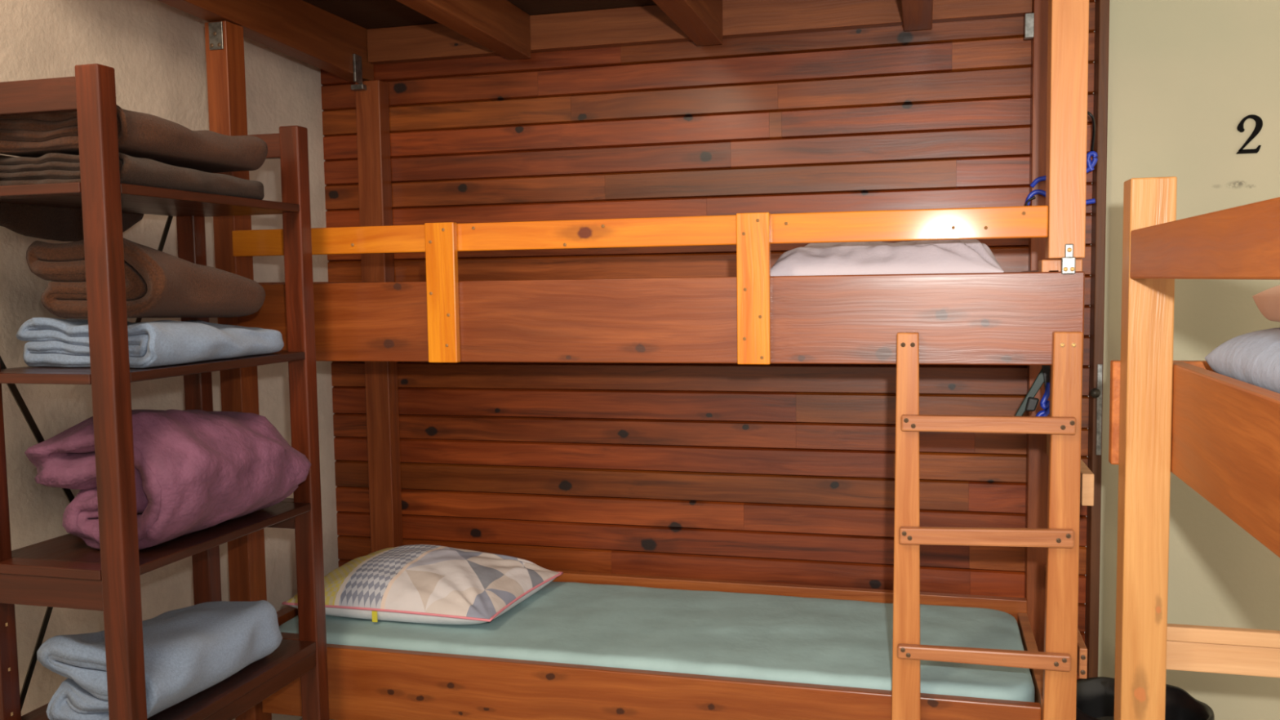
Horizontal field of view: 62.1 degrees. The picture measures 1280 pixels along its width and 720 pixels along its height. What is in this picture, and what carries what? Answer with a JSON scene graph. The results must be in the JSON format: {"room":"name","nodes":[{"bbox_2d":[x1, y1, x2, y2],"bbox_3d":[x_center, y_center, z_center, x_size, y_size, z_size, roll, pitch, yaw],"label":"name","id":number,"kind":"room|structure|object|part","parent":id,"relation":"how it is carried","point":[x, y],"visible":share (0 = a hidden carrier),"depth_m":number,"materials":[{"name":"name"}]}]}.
{"room":"hostel dormitory","nodes":[
{"label":"hostel dormitory","id":0,"kind":"room"},
{"bbox_2d":[0,0,339,719],"bbox_3d":[-1.601,0.005,1.271,0.120,2.450,4.620,0,4,15],"label":"wall","id":1,"kind":"structure","parent":0,"point":[155,49],"depth_m":2.56,"materials":[{"name":"beige paint"}]},
{"bbox_2d":[320,0,1279,719],"bbox_3d":[1.068,-0.151,2.853,4.215,2.450,0.170,0,4,15],"label":"wall","id":2,"kind":"structure","parent":0,"point":[779,473],"depth_m":2.99,"materials":[{"name":"brown wood"}]},
{"bbox_2d":[157,0,1034,90],"bbox_3d":[-0.090,-0.896,2.413,1.954,0.285,1.236,0,4,15],"label":"ceiling","id":3,"kind":"structure","parent":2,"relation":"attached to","point":[344,39],"depth_m":2.91,"materials":[{"name":"brown wood"}]},
{"bbox_2d":[1084,0,1109,678],"bbox_3d":[1.171,-0.143,2.732,0.035,2.450,0.112,0,4,15],"label":"trim","id":4,"kind":"structure","parent":2,"relation":"attached to","point":[1099,173],"depth_m":2.72,"materials":[{"name":"wood"}]},
{"bbox_3d":[1.159,0.084,2.711,0.026,0.025,0.033,0,4,15],"label":"knob","id":5,"kind":"part","parent":4,"relation":"part of","materials":[{"name":"brown metal"}]},
{"bbox_3d":[1.177,0.128,2.725,0.012,0.234,0.003,0,4,15],"label":"lock plate","id":6,"kind":"part","parent":4,"relation":"part of","materials":[{"name":"metal"}]},
{"bbox_2d":[1235,115,1262,154],"bbox_3d":[1.499,-0.555,2.615,0.056,0.094,0.005,0,4,15],"label":"numeral","id":7,"kind":"object","parent":2,"relation":"attached to","point":[1259,122],"visible":1,"depth_m":2.61,"materials":[{"name":"black paint"}]},
{"bbox_3d":[0.454,1.297,0.820,4.335,0.120,4.620,0,4,15],"label":"floor","id":8,"kind":"structure","parent":0,"visible":0},
{"bbox_2d":[0,63,329,719],"bbox_3d":[-0.995,0.311,2.216,0.352,1.683,0.638,0,4,15],"label":"shelf rack","id":9,"kind":"object","parent":8,"relation":"on","point":[63,571],"visible":0.74,"depth_m":1.96,"materials":[{"name":"brown wood"}]},
{"bbox_3d":[-1.197,0.333,1.963,0.048,1.683,0.043,0,4,15],"label":"post","id":10,"kind":"part","parent":9,"relation":"part of","materials":[{"name":"brown wood"}]},
{"bbox_3d":[-1.074,-0.461,1.866,0.233,0.056,0.022,0,4,15],"label":"rail","id":11,"kind":"part","parent":9,"relation":"part of","materials":[{"name":"brown wood"}]},
{"bbox_3d":[-1.062,0.417,1.927,0.233,0.056,0.022,0,4,15],"label":"rail","id":12,"kind":"part","parent":9,"relation":"part of","materials":[{"name":"brown wood"}]},
{"bbox_3d":[-0.925,0.334,1.890,0.048,1.683,0.043,0,4,15],"label":"post","id":13,"kind":"part","parent":9,"relation":"part of","materials":[{"name":"brown wood"}]},
{"bbox_2d":[0,152,264,241],"bbox_3d":[-1.028,-0.320,2.099,0.366,0.160,0.560,0,4,15],"label":"folded blanket","id":14,"kind":"object","parent":9,"relation":"on","point":[42,222],"visible":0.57,"depth_m":2.04,"materials":[{"name":"brown fabric"}]},
{"bbox_2d":[0,105,267,173],"bbox_3d":[-1.003,-0.436,2.130,0.335,0.082,0.477,0,4,15],"label":"folded blanket","id":15,"kind":"object","parent":14,"relation":"on","point":[140,135],"visible":0.77,"depth_m":1.96,"materials":[{"name":"brown fabric"}]},
{"bbox_3d":[-0.994,-0.322,2.167,0.327,0.018,0.551,0,4,15],"label":"shelf","id":16,"kind":"part","parent":9,"relation":"part of","materials":[{"name":"brown wood"}]},
{"bbox_2d":[16,317,284,368],"bbox_3d":[-0.989,-0.048,2.195,0.360,0.094,0.447,0,4,15],"label":"folded blanket","id":17,"kind":"object","parent":9,"relation":"on","point":[55,342],"visible":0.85,"depth_m":2.03,"materials":[{"name":"grey fabric"}]},
{"bbox_2d":[26,237,265,318],"bbox_3d":[-0.985,-0.164,2.181,0.310,0.165,0.429,0,4,15],"label":"folded blanket","id":18,"kind":"object","parent":17,"relation":"on","point":[159,284],"visible":0.87,"depth_m":2.01,"materials":[{"name":"brown fabric"}]},
{"bbox_3d":[-0.989,0.010,2.191,0.327,0.018,0.551,0,4,15],"label":"shelf","id":19,"kind":"part","parent":9,"relation":"part of","materials":[{"name":"brown wood"}]},
{"bbox_2d":[36,600,282,719],"bbox_3d":[-0.951,0.587,2.196,0.285,0.170,0.496,0,4,15],"label":"folded blanket","id":20,"kind":"object","parent":9,"relation":"on","point":[188,651],"visible":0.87,"depth_m":2.06,"materials":[{"name":"grey fabric"}]},
{"bbox_3d":[-0.984,0.357,2.217,0.327,0.018,0.551,0,4,15],"label":"shelf","id":21,"kind":"part","parent":9,"relation":"part of","materials":[{"name":"brown wood"}]},
{"bbox_2d":[24,408,311,549],"bbox_3d":[-0.946,0.215,2.205,0.366,0.259,0.501,0,4,15],"label":"quilt","id":22,"kind":"object","parent":9,"relation":"on","point":[195,470],"visible":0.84,"depth_m":2.02,"materials":[{"name":"fabric"}]},
{"bbox_3d":[-0.979,0.683,2.241,0.327,0.022,0.551,0,4,15],"label":"shelf","id":23,"kind":"part","parent":9,"relation":"part of","materials":[{"name":"brown wood"}]},
{"bbox_3d":[-1.043,0.300,2.537,0.048,1.660,0.043,0,4,15],"label":"post","id":24,"kind":"part","parent":9,"relation":"part of","materials":[{"name":"brown wood"}]},
{"bbox_3d":[-0.920,-0.486,2.440,0.233,0.054,0.022,0,4,15],"label":"rail","id":25,"kind":"part","parent":9,"relation":"part of","materials":[{"name":"brown wood"}]},
{"bbox_3d":[-0.907,0.367,2.503,0.233,0.046,0.022,0,4,15],"label":"rail","id":26,"kind":"part","parent":9,"relation":"part of","materials":[{"name":"brown wood"}]},
{"bbox_3d":[-0.771,0.301,2.464,0.048,1.660,0.043,0,4,15],"label":"post","id":27,"kind":"part","parent":9,"relation":"part of","materials":[{"name":"brown wood"}]},
{"bbox_2d":[204,0,1093,719],"bbox_3d":[0.018,0.057,2.699,2.022,2.090,0.770,0,4,15],"label":"bunk bed","id":28,"kind":"object","parent":8,"relation":"on","point":[1033,317],"visible":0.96,"depth_m":2.35,"materials":[{"name":"brown wood"}]},
{"bbox_3d":[-1.005,0.147,2.676,0.060,1.942,0.070,0,4,15],"label":"post","id":29,"kind":"part","parent":28,"relation":"part of","materials":[{"name":"brown wood"}]},
{"bbox_3d":[-0.798,0.114,3.291,0.080,1.914,0.060,0,4,15],"label":"post","id":30,"kind":"part","parent":28,"relation":"part of","materials":[{"name":"brown wood"}]},
{"bbox_3d":[-0.090,-0.282,2.372,1.876,0.064,0.022,0,4,15],"label":"guard rail","id":31,"kind":"part","parent":28,"relation":"part of","materials":[{"name":"brown wood"}]},
{"bbox_2d":[279,581,1035,702],"bbox_3d":[0.015,0.713,2.747,1.850,0.101,0.591,0,4,15],"label":"mattress","id":32,"kind":"object","parent":28,"relation":"on","point":[841,642],"visible":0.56,"depth_m":2.61,"materials":[{"name":"teal fabric"}]},
{"bbox_2d":[281,544,563,624],"bbox_3d":[-0.581,0.594,2.917,0.630,0.130,0.476,0,4,15],"label":"patterned pillow","id":33,"kind":"object","parent":32,"relation":"on","point":[425,584],"visible":0.94,"depth_m":2.77,"materials":[{"name":"fabric"}]},
{"bbox_2d":[770,239,1004,275],"bbox_3d":[0.571,-0.225,2.477,0.510,0.126,0.380,0,4,15],"label":"pillow","id":34,"kind":"object","parent":28,"relation":"on","point":[967,255],"visible":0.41,"depth_m":2.31,"materials":[{"name":"grey fabric"}]},
{"bbox_2d":[1014,364,1049,416],"bbox_3d":[0.911,0.066,2.458,0.095,0.155,0.025,0,4,15],"label":"strap","id":35,"kind":"object","parent":28,"relation":"hanging from","point":[1029,403],"visible":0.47,"depth_m":2.45,"materials":[{"name":"grey fabric"}]},
{"bbox_3d":[1.052,0.035,2.788,0.065,2.090,0.060,0,4,15],"label":"post","id":36,"kind":"part","parent":28,"relation":"part of","materials":[{"name":"brown wood"}]},
{"bbox_2d":[1035,382,1049,416],"bbox_3d":[0.925,0.103,2.437,0.050,0.104,0.022,0,4,15],"label":"cord","id":37,"kind":"object","parent":28,"relation":"hanging from","point":[1044,403],"visible":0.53,"depth_m":2.43,"materials":[{"name":"blue fabric"}]},
{"bbox_3d":[0.881,0.475,2.221,0.052,1.299,0.062,0,4,15],"label":"post","id":38,"kind":"part","parent":28,"relation":"part of","materials":[{"name":"brown wood"}]},
{"bbox_2d":[1024,151,1097,205],"bbox_3d":[1.067,-0.454,2.696,0.173,0.143,0.020,1,4,18],"label":"cord","id":39,"kind":"object","parent":28,"relation":"hanging from","point":[1090,164],"visible":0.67,"depth_m":2.68,"materials":[{"name":"blue plastic"}]},
{"bbox_3d":[0.998,-0.401,2.722,0.029,0.036,0.009,3,5,39],"label":"cord","id":40,"kind":"part","parent":39,"relation":"part of","materials":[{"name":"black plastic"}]},
{"bbox_3d":[0.987,0.593,2.481,0.015,0.063,0.660,0,4,15],"label":"cross rail","id":41,"kind":"part","parent":28,"relation":"part of","materials":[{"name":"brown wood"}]},
{"bbox_3d":[0.852,-0.582,2.120,0.068,0.756,0.068,0,4,15],"label":"post","id":42,"kind":"part","parent":28,"relation":"part of","materials":[{"name":"brown wood"}]},
{"bbox_3d":[0.986,0.237,2.455,0.022,0.065,0.656,0,4,15],"label":"cross rail","id":43,"kind":"part","parent":28,"relation":"part of","materials":[{"name":"brown wood"}]},
{"bbox_2d":[1087,111,1095,151],"bbox_3d":[1.096,-0.568,2.650,0.075,0.096,0.106,0,4,15],"label":"cable","id":44,"kind":"object","parent":28,"relation":"attached to","point":[1089,113],"visible":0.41,"depth_m":2.63,"materials":[{"name":"black plastic"}]},
{"bbox_2d":[1075,676,1214,719],"bbox_3d":[1.149,0.944,2.465,0.322,0.320,0.321,0,4,15],"label":"rubbish bin","id":45,"kind":"object","parent":8,"relation":"on","point":[1095,695],"visible":0.59,"depth_m":2.56,"materials":[{"name":"black plastic"}]},
{"bbox_2d":[1108,176,1279,719],"bbox_3d":[1.067,0.489,0.867,0.962,1.465,2.048,0,4,15],"label":"bunk bed","id":46,"kind":"object","parent":8,"relation":"on","point":[1218,433],"visible":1,"depth_m":1.83,"materials":[{"name":"brown wood"}]},
{"bbox_3d":[0.898,0.415,1.904,0.073,1.465,0.070,0,4,15],"label":"post","id":47,"kind":"part","parent":46,"relation":"part of","materials":[{"name":"brown wood"}]},
{"bbox_3d":[0.618,-0.112,0.927,0.030,0.083,1.877,0,4,15],"label":"guard rail","id":48,"kind":"part","parent":46,"relation":"part of","materials":[{"name":"brown wood"}]},
{"bbox_3d":[1.331,0.494,1.823,0.804,0.027,0.022,0,4,15],"label":"rail","id":49,"kind":"part","parent":46,"relation":"part of","materials":[{"name":"brown wood"}]},
{"bbox_3d":[1.335,0.536,1.837,0.804,0.054,0.024,0,4,15],"label":"rail","id":50,"kind":"part","parent":46,"relation":"part of","materials":[{"name":"brown wood"}]},
{"bbox_3d":[1.079,0.164,0.871,0.740,0.148,1.890,0,4,15],"label":"mattress","id":51,"kind":"object","parent":46,"relation":"on","visible":0},
{"bbox_2d":[1204,327,1279,393],"bbox_3d":[1.138,-0.003,1.483,0.528,0.089,0.525,0,4,15],"label":"pillow","id":52,"kind":"object","parent":51,"relation":"on","point":[1253,357],"visible":0.91,"depth_m":1.59,"materials":[{"name":"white fabric"}]},
{"bbox_2d":[1252,284,1279,321],"bbox_3d":[1.190,-0.082,1.416,0.535,0.074,0.515,0,4,15],"label":"pillow","id":53,"kind":"object","parent":52,"relation":"on","point":[1268,301],"visible":1,"depth_m":1.66,"materials":[{"name":"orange fabric"}]}
]}

